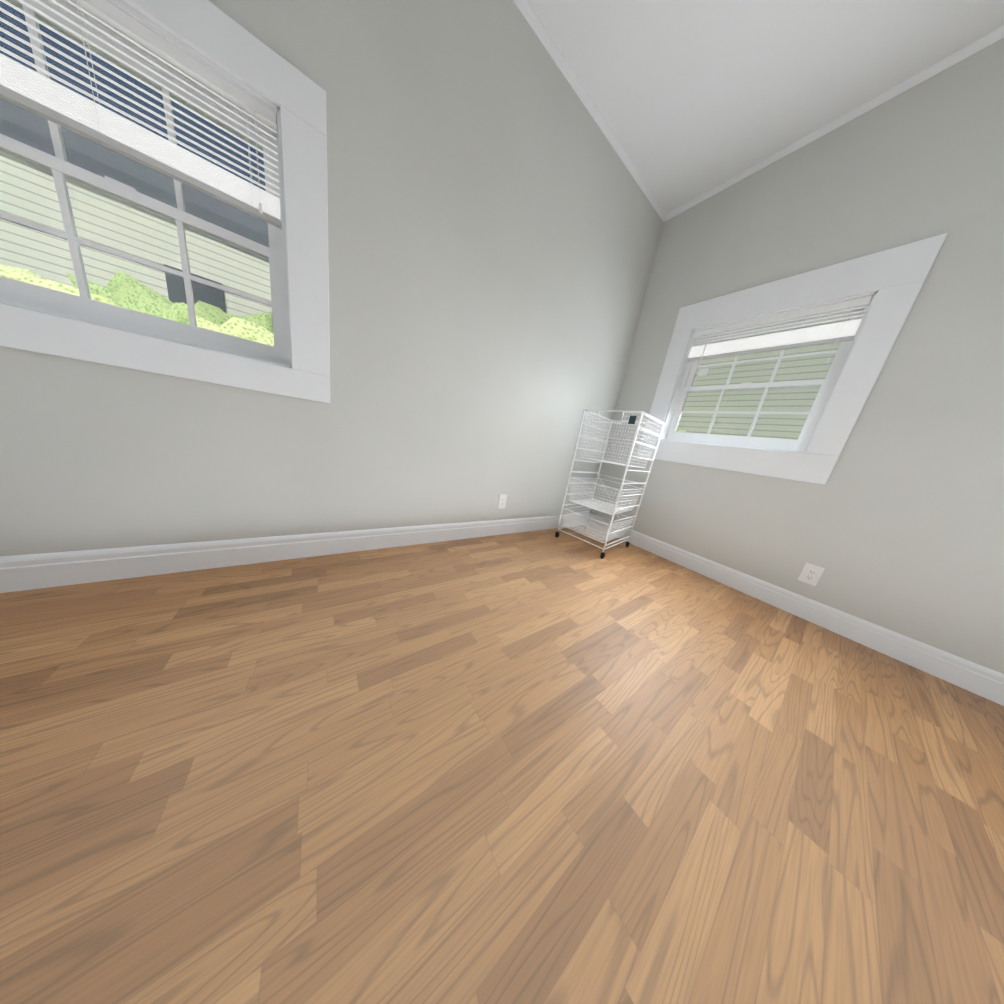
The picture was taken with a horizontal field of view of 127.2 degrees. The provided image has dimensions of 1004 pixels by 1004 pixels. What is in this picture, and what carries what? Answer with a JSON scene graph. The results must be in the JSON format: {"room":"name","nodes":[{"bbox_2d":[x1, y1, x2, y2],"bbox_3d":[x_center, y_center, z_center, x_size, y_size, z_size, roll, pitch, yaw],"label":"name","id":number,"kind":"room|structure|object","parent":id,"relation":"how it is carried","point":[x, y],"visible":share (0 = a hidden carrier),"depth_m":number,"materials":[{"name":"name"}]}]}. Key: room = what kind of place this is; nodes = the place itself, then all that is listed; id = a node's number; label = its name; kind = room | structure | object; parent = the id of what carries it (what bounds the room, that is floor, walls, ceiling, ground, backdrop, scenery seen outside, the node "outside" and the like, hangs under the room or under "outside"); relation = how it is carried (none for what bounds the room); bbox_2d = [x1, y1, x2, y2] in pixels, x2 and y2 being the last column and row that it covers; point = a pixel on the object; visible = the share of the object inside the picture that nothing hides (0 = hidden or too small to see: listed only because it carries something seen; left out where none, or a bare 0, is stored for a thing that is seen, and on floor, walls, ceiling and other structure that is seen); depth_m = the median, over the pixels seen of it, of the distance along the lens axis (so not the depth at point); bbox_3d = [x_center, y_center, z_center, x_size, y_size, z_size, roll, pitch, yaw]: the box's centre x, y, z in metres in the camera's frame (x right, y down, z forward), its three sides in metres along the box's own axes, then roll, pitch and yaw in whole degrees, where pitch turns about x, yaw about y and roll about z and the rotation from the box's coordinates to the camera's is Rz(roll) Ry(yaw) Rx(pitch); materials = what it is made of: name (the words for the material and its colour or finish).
{"room":"empty bedroom","nodes":[
{"label":"empty bedroom","id":0,"kind":"room"},
{"bbox_2d":[0,0,662,555],"bbox_3d":[-0.303,-1.119,1.562,3.952,2.900,0.160,-1,18,-36],"label":"wall","id":1,"kind":"structure","parent":0,"point":[494,224],"depth_m":1.29,"materials":[{"name":"grey paint"}]},
{"bbox_2d":[0,0,329,402],"bbox_3d":[-1.304,-1.067,0.846,1.170,1.158,0.189,-1,18,-36],"label":"window","id":2,"kind":"structure","parent":1,"relation":"in","point":[60,169],"depth_m":0.92,"materials":[{"name":"white paint"}]},
{"bbox_2d":[0,0,281,228],"bbox_3d":[-1.266,-1.136,0.791,0.855,0.693,0.060,-1,18,-36],"label":"window blind","id":3,"kind":"object","parent":2,"relation":"attached to","point":[30,90],"visible":0.98,"depth_m":0.80,"materials":[{"name":"white plastic"}]},
{"bbox_2d":[0,514,587,592],"bbox_3d":[-0.468,0.229,1.833,3.632,0.135,0.016,-1,18,-36],"label":"baseboard","id":4,"kind":"structure","parent":1,"relation":"attached to","point":[32,571],"depth_m":1.19,"materials":[{"name":"white paint"}]},
{"bbox_2d":[498,494,506,508],"bbox_3d":[0.004,-0.005,2.096,0.076,0.124,0.007,-1,18,-36],"label":"electrical outlet","id":5,"kind":"object","parent":1,"relation":"attached to","point":[502,501],"visible":1,"depth_m":2.09,"materials":[{"name":"white plastic"}]},
{"bbox_2d":[513,0,668,219],"bbox_3d":[-0.030,-2.464,1.139,3.632,0.034,0.021,-1,18,-36],"label":"crown molding","id":6,"kind":"structure","parent":1,"relation":"attached to","point":[540,30],"depth_m":1.51,"materials":[{"name":"white paint"}]},
{"bbox_2d":[0,525,1003,1003],"bbox_3d":[0.515,0.857,0.488,3.952,0.100,3.889,-1,18,-36],"label":"floor","id":7,"kind":"structure","parent":0,"point":[540,767],"depth_m":0.59,"materials":[{"name":"brown wood"}]},
{"bbox_2d":[555,409,664,558],"bbox_3d":[0.939,-0.166,2.211,0.562,1.134,0.474,-4,20,-43],"label":"cart","id":8,"kind":"object","parent":7,"relation":"on","point":[616,508],"visible":1,"depth_m":2.14,"materials":[{"name":"white metal"}]},
{"bbox_2d":[563,504,633,542],"bbox_3d":[0.873,0.185,2.293,0.560,0.168,0.490,-1,18,-36],"label":"basket","id":9,"kind":"object","parent":8,"relation":"on","point":[577,522],"depth_m":2.26,"materials":[{"name":"white metal"}]},
{"bbox_2d":[569,477,642,514],"bbox_3d":[0.914,-0.066,2.228,0.560,0.208,0.490,-1,18,-36],"label":"basket","id":10,"kind":"object","parent":8,"relation":"on","point":[616,508],"depth_m":2.20,"materials":[{"name":"white metal"}]},
{"bbox_2d":[579,410,662,467],"bbox_3d":[0.988,-0.520,2.111,0.560,0.378,0.490,-1,18,-36],"label":"basket","id":11,"kind":"object","parent":8,"relation":"on","point":[631,421],"depth_m":2.03,"materials":[{"name":"white metal"}]},
{"bbox_2d":[527,0,1003,213],"bbox_3d":[0.981,-2.014,-0.249,3.952,0.100,3.889,-1,18,-36],"label":"ceiling","id":12,"kind":"structure","parent":0,"point":[692,99],"depth_m":1.32,"materials":[{"name":"white paint"}]},
{"bbox_2d":[589,38,1003,673],"bbox_3d":[2.286,-0.614,1.228,0.160,2.900,3.569,-1,18,-36],"label":"wall","id":13,"kind":"structure","parent":0,"point":[895,524],"depth_m":1.35,"materials":[{"name":"grey paint"}]},
{"bbox_2d":[638,233,947,484],"bbox_3d":[1.814,-0.876,1.867,0.189,1.258,1.165,-1,18,-36],"label":"window","id":14,"kind":"structure","parent":13,"relation":"in","point":[687,375],"depth_m":1.62,"materials":[{"name":"white paint"}]},
{"bbox_2d":[687,296,872,373],"bbox_3d":[1.820,-1.116,1.777,0.060,0.339,0.857,-1,18,-36],"label":"window blind","id":15,"kind":"object","parent":14,"relation":"attached to","point":[844,331],"visible":0.96,"depth_m":1.67,"materials":[{"name":"white plastic"}]},
{"bbox_2d":[588,513,1003,705],"bbox_3d":[1.686,0.549,1.947,0.016,0.135,2.394,-1,18,-36],"label":"baseboard","id":16,"kind":"structure","parent":13,"relation":"attached to","point":[985,682],"depth_m":1.47,"materials":[{"name":"white paint"}]},
{"bbox_2d":[798,563,824,585],"bbox_3d":[1.956,0.459,1.577,0.007,0.124,0.076,-1,18,-36],"label":"electrical outlet","id":17,"kind":"object","parent":13,"relation":"attached to","point":[810,574],"visible":1,"depth_m":1.57,"materials":[{"name":"white plastic"}]},
{"bbox_2d":[662,25,1003,221],"bbox_3d":[2.435,-1.983,0.822,0.021,0.034,3.510,-1,18,-36],"label":"crown molding","id":18,"kind":"structure","parent":13,"relation":"attached to","point":[998,34],"depth_m":1.40,"materials":[{"name":"white paint"}]},
{"label":"outside","id":19,"kind":"structure","parent":0,"visible":0},
{"label":"ground","id":20,"kind":"structure","parent":19,"visible":0},
{"bbox_2d":[0,98,271,315],"bbox_3d":[-7.891,-5.315,8.222,10.400,6.700,6.550,-1,18,-36],"label":"house","id":21,"kind":"structure","parent":20,"relation":"on","point":[39,190],"depth_m":4.74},
{"bbox_2d":[677,342,840,439],"bbox_3d":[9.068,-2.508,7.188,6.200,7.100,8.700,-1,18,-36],"label":"window panes","id":22,"kind":"structure","parent":20,"relation":"on","point":[782,368],"depth_m":6.08,"materials":[{"name":"clear glass"}]},
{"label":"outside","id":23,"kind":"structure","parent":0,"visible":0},
{"bbox_2d":[0,265,115,305],"bbox_3d":[-4.453,-1.323,2.447,2.569,1.698,1.958,-1,18,-36],"label":"bush","id":24,"kind":"object","parent":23,"point":[39,280],"depth_m":2.19,"materials":[{"name":"green plant"}]},
{"bbox_2d":[66,270,273,333],"bbox_3d":[-4.580,-2.116,4.179,3.032,2.102,2.381,-1,18,-36],"label":"bush","id":25,"kind":"object","parent":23,"point":[200,307],"depth_m":3.25,"materials":[{"name":"green plant"}]},
{"bbox_2d":[196,315,273,345],"bbox_3d":[-2.927,-1.394,3.374,2.243,1.652,1.951,-1,18,-36],"label":"bush","id":26,"kind":"object","parent":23,"point":[260,332],"depth_m":2.68,"materials":[{"name":"green plant"}]}
]}

